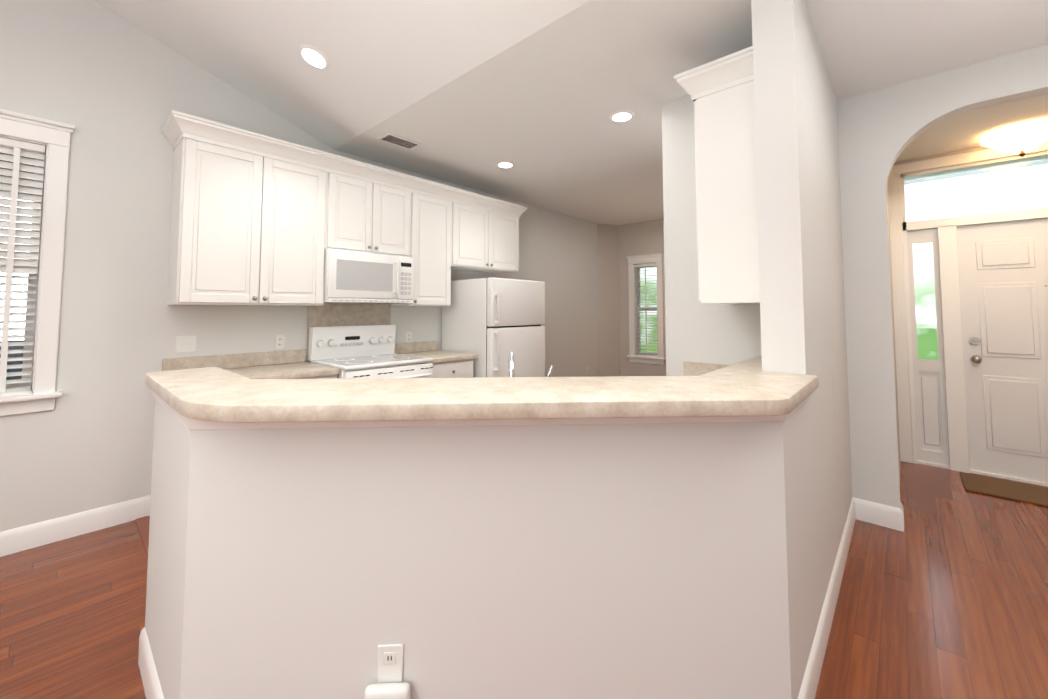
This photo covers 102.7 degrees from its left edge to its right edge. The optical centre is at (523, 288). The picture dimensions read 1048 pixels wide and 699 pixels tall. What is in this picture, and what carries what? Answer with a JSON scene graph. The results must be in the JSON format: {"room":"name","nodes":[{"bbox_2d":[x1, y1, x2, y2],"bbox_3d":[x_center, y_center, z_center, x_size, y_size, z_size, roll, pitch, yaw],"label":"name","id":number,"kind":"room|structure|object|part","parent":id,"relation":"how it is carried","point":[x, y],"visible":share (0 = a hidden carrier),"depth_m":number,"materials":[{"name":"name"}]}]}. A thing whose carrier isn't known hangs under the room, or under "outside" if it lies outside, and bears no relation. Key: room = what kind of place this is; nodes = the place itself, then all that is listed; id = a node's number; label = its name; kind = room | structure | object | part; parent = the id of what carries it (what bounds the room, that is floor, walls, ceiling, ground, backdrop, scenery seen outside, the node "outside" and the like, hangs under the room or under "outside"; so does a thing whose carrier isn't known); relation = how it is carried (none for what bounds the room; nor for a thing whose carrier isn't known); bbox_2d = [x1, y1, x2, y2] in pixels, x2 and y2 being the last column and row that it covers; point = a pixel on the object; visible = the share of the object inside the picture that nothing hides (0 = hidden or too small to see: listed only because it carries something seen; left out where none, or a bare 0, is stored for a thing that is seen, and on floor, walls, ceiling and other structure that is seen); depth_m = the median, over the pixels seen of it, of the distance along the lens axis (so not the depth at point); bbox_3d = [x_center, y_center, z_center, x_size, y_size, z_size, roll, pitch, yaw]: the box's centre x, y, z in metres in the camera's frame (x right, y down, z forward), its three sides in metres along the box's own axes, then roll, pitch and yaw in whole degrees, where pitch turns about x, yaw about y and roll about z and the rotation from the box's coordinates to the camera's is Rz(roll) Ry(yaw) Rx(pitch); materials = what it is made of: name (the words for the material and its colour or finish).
{"room":"kitchen","nodes":[
{"label":"kitchen","id":0,"kind":"room"},
{"bbox_2d":[0,0,598,531],"bbox_3d":[-2.103,-0.869,3.330,0.150,4.750,9.700,-3,-4,42],"label":"wall","id":1,"kind":"structure","parent":0,"point":[112,88],"depth_m":2.68,"materials":[{"name":"paint"}]},
{"bbox_2d":[0,109,74,415],"bbox_3d":[-3.124,-0.153,2.116,0.212,1.685,1.125,-3,-4,42],"label":"window","id":2,"kind":"structure","parent":1,"relation":"in","point":[14,295],"depth_m":2.43,"materials":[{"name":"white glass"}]},
{"bbox_2d":[0,137,45,393],"bbox_3d":[-3.121,-0.134,2.111,0.062,1.436,0.883,-3,-4,42],"label":"window blind","id":3,"kind":"object","parent":2,"relation":"attached to","point":[11,244],"visible":0.98,"depth_m":2.38,"materials":[{"name":"white plastic"}]},
{"bbox_2d":[175,335,196,352],"bbox_3d":[-2.331,0.385,2.892,0.012,0.114,0.115,-3,-4,42],"label":"light switch","id":4,"kind":"object","parent":1,"relation":"attached to","point":[185,344],"visible":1,"depth_m":2.89,"materials":[{"name":"white plastic"}]},
{"bbox_2d":[167,114,340,305],"bbox_3d":[-1.957,-0.468,3.103,0.336,1.186,0.970,-3,-4,42],"label":"upper cabinet","id":5,"kind":"object","parent":1,"relation":"attached to","point":[258,219],"depth_m":2.90,"materials":[{"name":"white wood"}]},
{"bbox_2d":[275,335,284,349],"bbox_3d":[-1.937,0.428,3.329,0.008,0.114,0.070,-3,-4,42],"label":"outlet","id":6,"kind":"object","parent":1,"relation":"attached to","point":[279,341],"visible":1,"depth_m":3.33,"materials":[{"name":"white plastic"}]},
{"bbox_2d":[162,342,438,370],"bbox_3d":[-1.658,0.563,3.618,0.019,0.100,2.237,-3,-4,42],"label":"backsplash","id":7,"kind":"structure","parent":1,"relation":"attached to","point":[261,358],"depth_m":3.17,"materials":[{"name":"beige stone"}]},
{"bbox_2d":[324,246,413,305],"bbox_3d":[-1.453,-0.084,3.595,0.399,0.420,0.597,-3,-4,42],"label":"microwave","id":8,"kind":"object","parent":1,"relation":"attached to","point":[351,276],"depth_m":3.45,"materials":[{"name":"white plastic"}]},
{"bbox_2d":[337,158,412,253],"bbox_3d":[-1.422,-0.662,3.706,0.336,0.736,0.765,-3,-4,42],"label":"upper cabinet","id":9,"kind":"object","parent":1,"relation":"attached to","point":[375,205],"depth_m":3.60,"materials":[{"name":"white wood"}]},
{"bbox_2d":[406,332,411,342],"bbox_3d":[-1.152,0.492,4.195,0.008,0.114,0.070,-3,-4,42],"label":"outlet","id":10,"kind":"object","parent":1,"relation":"attached to","point":[408,336],"visible":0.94,"depth_m":4.19,"materials":[{"name":"white plastic"}]},
{"bbox_2d":[413,178,460,306],"bbox_3d":[-1.006,-0.414,4.153,0.336,1.186,0.615,-3,-4,42],"label":"upper cabinet","id":11,"kind":"object","parent":1,"relation":"attached to","point":[436,207],"depth_m":4.07,"materials":[{"name":"white wood"}]},
{"bbox_2d":[461,190,520,273],"bbox_3d":[-0.512,-0.590,4.710,0.336,0.776,1.000,-3,-4,42],"label":"upper cabinet","id":12,"kind":"object","parent":1,"relation":"attached to","point":[489,226],"depth_m":4.61,"materials":[{"name":"white wood"}]},
{"bbox_2d":[401,254,416,305],"bbox_3d":[-1.199,-0.070,3.876,0.399,0.420,0.162,-3,-4,42],"label":"control panel","id":13,"kind":"object","parent":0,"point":[408,261],"depth_m":3.77,"materials":[{"name":"white plastic"}]},
{"bbox_2d":[145,366,838,698],"bbox_3d":[0.084,0.914,1.891,1.900,1.040,2.457,-3,-4,42],"label":"wall","id":14,"kind":"structure","parent":0,"point":[644,561],"depth_m":1.22,"materials":[{"name":"paint"}]},
{"bbox_2d":[377,644,402,683],"bbox_3d":[-0.378,1.066,1.182,0.072,0.115,0.010,0,-3,-3],"label":"outlet","id":15,"kind":"object","parent":14,"relation":"attached to","point":[389,663],"visible":0.88,"depth_m":1.18,"materials":[{"name":"white plastic"}]},
{"bbox_2d":[364,682,409,698],"bbox_3d":[-0.377,1.144,1.155,0.124,0.095,0.036,0,-3,-3],"label":"detector","id":16,"kind":"object","parent":15,"relation":"attached to","point":[401,690],"visible":0.96,"depth_m":1.15,"materials":[{"name":"white plastic"}]},
{"bbox_2d":[0,495,903,698],"bbox_3d":[0.457,1.336,1.237,6.300,0.130,9.900,-3,-4,42],"label":"baseboard","id":17,"kind":"structure","parent":14,"relation":"attached to","point":[887,516],"depth_m":2.35,"materials":[{"name":"white wood"}]},
{"bbox_2d":[151,390,809,429],"bbox_3d":[-0.190,0.402,1.614,1.940,0.045,1.680,-3,-4,42],"label":"trim","id":18,"kind":"structure","parent":14,"relation":"attached to","point":[191,423],"depth_m":1.23,"materials":[{"name":"white stone"}]},
{"bbox_2d":[145,356,818,422],"bbox_3d":[0.070,0.369,1.911,1.990,0.046,2.487,-3,-4,42],"label":"bar","id":19,"kind":"object","parent":14,"relation":"on","point":[749,387],"visible":0.96,"depth_m":1.20,"materials":[{"name":"stone"}]},
{"bbox_2d":[0,462,1047,698],"bbox_3d":[0.457,1.431,1.232,6.600,0.060,10.200,-3,-4,42],"label":"floor","id":20,"kind":"structure","parent":0,"point":[944,595],"depth_m":1.88,"materials":[{"name":"brown wood"}]},
{"bbox_2d":[135,516,149,553],"bbox_3d":[-1.907,1.448,2.196,1.500,0.006,0.060,-3,-4,42],"label":"transition strip","id":21,"kind":"object","parent":20,"relation":"on","point":[143,524],"visible":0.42,"depth_m":2.55,"materials":[{"name":"brown wood"}]},
{"bbox_2d":[293,374,337,378],"bbox_3d":[-1.876,1.053,2.903,0.619,0.868,0.897,-3,-4,42],"label":"base cabinet","id":22,"kind":"object","parent":20,"relation":"on","point":[331,376],"depth_m":3.00,"materials":[{"name":"white wood"}]},
{"bbox_2d":[228,362,339,378],"bbox_3d":[-1.875,0.597,2.917,0.635,0.040,0.909,-3,-4,42],"label":"countertop","id":23,"kind":"structure","parent":22,"relation":"on","point":[279,370],"depth_m":2.95,"materials":[{"name":"beige stone"}]},
{"bbox_2d":[308,325,432,378],"bbox_3d":[-1.252,0.918,3.470,0.733,1.195,0.761,-3,-4,42],"label":"range","id":24,"kind":"object","parent":20,"relation":"on","point":[358,351],"visible":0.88,"depth_m":3.50,"materials":[{"name":"white metal"}]},
{"bbox_2d":[433,358,475,377],"bbox_3d":[-0.880,1.109,4.003,0.619,0.868,0.532,-3,-4,42],"label":"base cabinet","id":25,"kind":"object","parent":20,"relation":"on","point":[440,369],"depth_m":3.82,"materials":[{"name":"white wood"}]},
{"bbox_2d":[404,350,476,362],"bbox_3d":[-0.866,0.654,4.031,0.635,0.040,0.557,-3,-4,42],"label":"countertop","id":26,"kind":"structure","parent":25,"relation":"on","point":[437,355],"depth_m":3.93,"materials":[{"name":"beige stone"}]},
{"bbox_2d":[442,277,544,377],"bbox_3d":[-0.305,0.745,4.488,0.826,1.645,0.810,-3,-4,42],"label":"fridge","id":27,"kind":"object","parent":20,"relation":"on","point":[492,323],"visible":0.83,"depth_m":4.21,"materials":[{"name":"white metal"}]},
{"bbox_2d":[508,352,729,376],"bbox_3d":[0.079,0.857,2.003,1.746,1.166,2.303,-3,-4,42],"label":"countertop","id":28,"kind":"structure","parent":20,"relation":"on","point":[695,368],"depth_m":2.59,"materials":[{"name":"white stone"}]},
{"bbox_2d":[960,472,1047,506],"bbox_3d":[3.799,1.480,2.915,1.040,0.013,0.440,-3,-4,42],"label":"doormat","id":29,"kind":"object","parent":20,"relation":"on","point":[1023,492],"visible":1,"depth_m":3.09,"materials":[{"name":"brown fabric"}]},
{"bbox_2d":[94,0,1047,224],"bbox_3d":[0.457,-2.327,1.426,6.600,1.967,10.200,-3,-4,42],"label":"ceiling","id":30,"kind":"structure","parent":0,"point":[538,108],"depth_m":2.58,"materials":[{"name":"paint"}]},
{"bbox_2d":[298,44,329,68],"bbox_3d":[-1.329,-1.464,2.659,0.190,0.066,0.180,-3,-4,42],"label":"recessed light","id":31,"kind":"object","parent":30,"relation":"in","point":[314,56],"visible":1,"depth_m":2.64,"materials":[{"name":"white"}]},
{"bbox_2d":[377,132,421,149],"bbox_3d":[-1.039,-1.228,3.507,0.170,0.013,0.320,-3,-4,42],"label":"ceiling vent","id":32,"kind":"object","parent":30,"relation":"in","point":[388,137],"visible":1,"depth_m":3.49,"materials":[{"name":"white metal"}]},
{"bbox_2d":[496,161,514,167],"bbox_3d":[-0.181,-1.198,4.072,0.180,0.012,0.180,-3,-4,42],"label":"recessed light","id":33,"kind":"object","parent":30,"relation":"in","point":[505,164],"visible":1,"depth_m":4.05,"materials":[{"name":"white"}]},
{"bbox_2d":[609,110,634,121],"bbox_3d":[0.713,-1.251,3.057,0.180,0.012,0.180,-3,-4,42],"label":"recessed light","id":34,"kind":"object","parent":30,"relation":"in","point":[621,115],"visible":0.98,"depth_m":3.04,"materials":[{"name":"white"}]},
{"bbox_2d":[597,224,620,376],"bbox_3d":[1.391,0.321,6.990,0.350,2.750,0.500,-3,-4,42],"label":"wall","id":35,"kind":"structure","parent":0,"point":[608,303],"depth_m":6.89,"materials":[{"name":"paint"}]},
{"bbox_2d":[619,218,665,375],"bbox_3d":[2.907,0.263,5.857,3.420,2.750,0.150,-3,-4,42],"label":"wall","id":36,"kind":"structure","parent":0,"point":[642,238],"depth_m":6.79,"materials":[{"name":"paint"}]},
{"bbox_2d":[626,253,664,364],"bbox_3d":[1.955,0.327,6.674,0.620,1.715,0.212,-3,-4,42],"label":"nook window","id":37,"kind":"structure","parent":36,"relation":"in","point":[645,310],"depth_m":6.69,"materials":[{"name":"white"}]},
{"bbox_2d":[634,263,657,356],"bbox_3d":[1.952,0.347,6.669,0.378,1.466,0.062,-3,-4,42],"label":"blind","id":38,"kind":"object","parent":37,"relation":"attached to","point":[645,315],"depth_m":6.70,"materials":[{"name":"white plastic"}]},
{"bbox_3d":[1.996,0.342,6.718,0.310,1.380,0.004,-3,-4,42],"label":"glass","id":39,"kind":"part","parent":37,"relation":"part of","materials":[{"name":"white"}]},
{"bbox_2d":[662,52,851,544],"bbox_3d":[1.573,0.107,2.835,0.900,2.750,0.870,-3,-4,42],"label":"wall","id":40,"kind":"structure","parent":0,"point":[697,330],"depth_m":2.67,"materials":[{"name":"paint"}]},
{"bbox_2d":[751,0,832,377],"bbox_3d":[1.291,-0.457,1.992,0.150,1.710,0.800,-3,-4,42],"label":"wall","id":41,"kind":"structure","parent":0,"point":[795,313],"depth_m":1.71,"materials":[{"name":"paint"}]},
{"bbox_2d":[674,46,759,303],"bbox_3d":[1.141,-0.512,2.250,0.409,1.186,0.617,-3,-4,42],"label":"upper cabinet","id":42,"kind":"object","parent":41,"relation":"attached to","point":[720,91],"visible":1,"depth_m":2.06,"materials":[{"name":"white wood"}]},
{"bbox_2d":[887,182,900,478],"bbox_3d":[3.199,0.153,3.723,0.120,2.750,2.630,-3,-4,42],"label":"wall","id":43,"kind":"structure","parent":0,"point":[893,330],"depth_m":3.44,"materials":[{"name":"paint"}]},
{"bbox_2d":[837,44,1047,507],"bbox_3d":[3.234,0.056,1.840,2.900,2.750,0.120,-3,-4,42],"label":"wall","id":44,"kind":"structure","parent":0,"point":[880,130],"depth_m":2.65,"materials":[{"name":"paint"}]},
{"bbox_2d":[894,146,990,164],"bbox_3d":[4.007,0.130,3.275,1.680,2.750,0.150,-3,-4,42],"label":"wall","id":45,"kind":"structure","parent":0,"point":[941,155],"depth_m":3.61,"materials":[{"name":"paint"}]},
{"bbox_2d":[888,140,1047,486],"bbox_3d":[3.909,0.186,3.346,1.445,2.645,0.172,-3,-4,42],"label":"door frame","id":46,"kind":"structure","parent":45,"relation":"attached to","point":[900,226],"depth_m":3.57,"materials":[{"name":"white wood"}]},
{"bbox_2d":[904,156,1047,465],"bbox_3d":[3.916,0.237,3.338,1.233,2.518,0.040,-3,-4,42],"label":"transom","id":47,"kind":"object","parent":45,"relation":"attached to","point":[1010,186],"visible":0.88,"depth_m":3.63,"materials":[{"name":"clear glass"}]},
{"bbox_2d":[957,219,1047,482],"bbox_3d":[4.013,0.475,3.188,0.932,2.028,0.116,-3,-4,42],"label":"front door","id":48,"kind":"structure","parent":45,"relation":"in","point":[1003,274],"depth_m":3.35,"materials":[{"name":"white paint"}]},
{"bbox_2d":[895,94,1047,161],"bbox_3d":[3.415,-1.236,2.802,1.530,0.070,1.450,-3,-4,42],"label":"ceiling","id":49,"kind":"structure","parent":0,"point":[969,129],"depth_m":3.08,"materials":[{"name":"paint"}]},
{"bbox_2d":[980,124,1047,156],"bbox_3d":[3.727,-1.082,3.139,0.420,0.201,0.420,-3,-4,42],"label":"ceiling light","id":50,"kind":"object","parent":49,"relation":"hanging from","point":[1022,141],"visible":1,"depth_m":3.08,"materials":[{"name":"white glass"}]}
]}

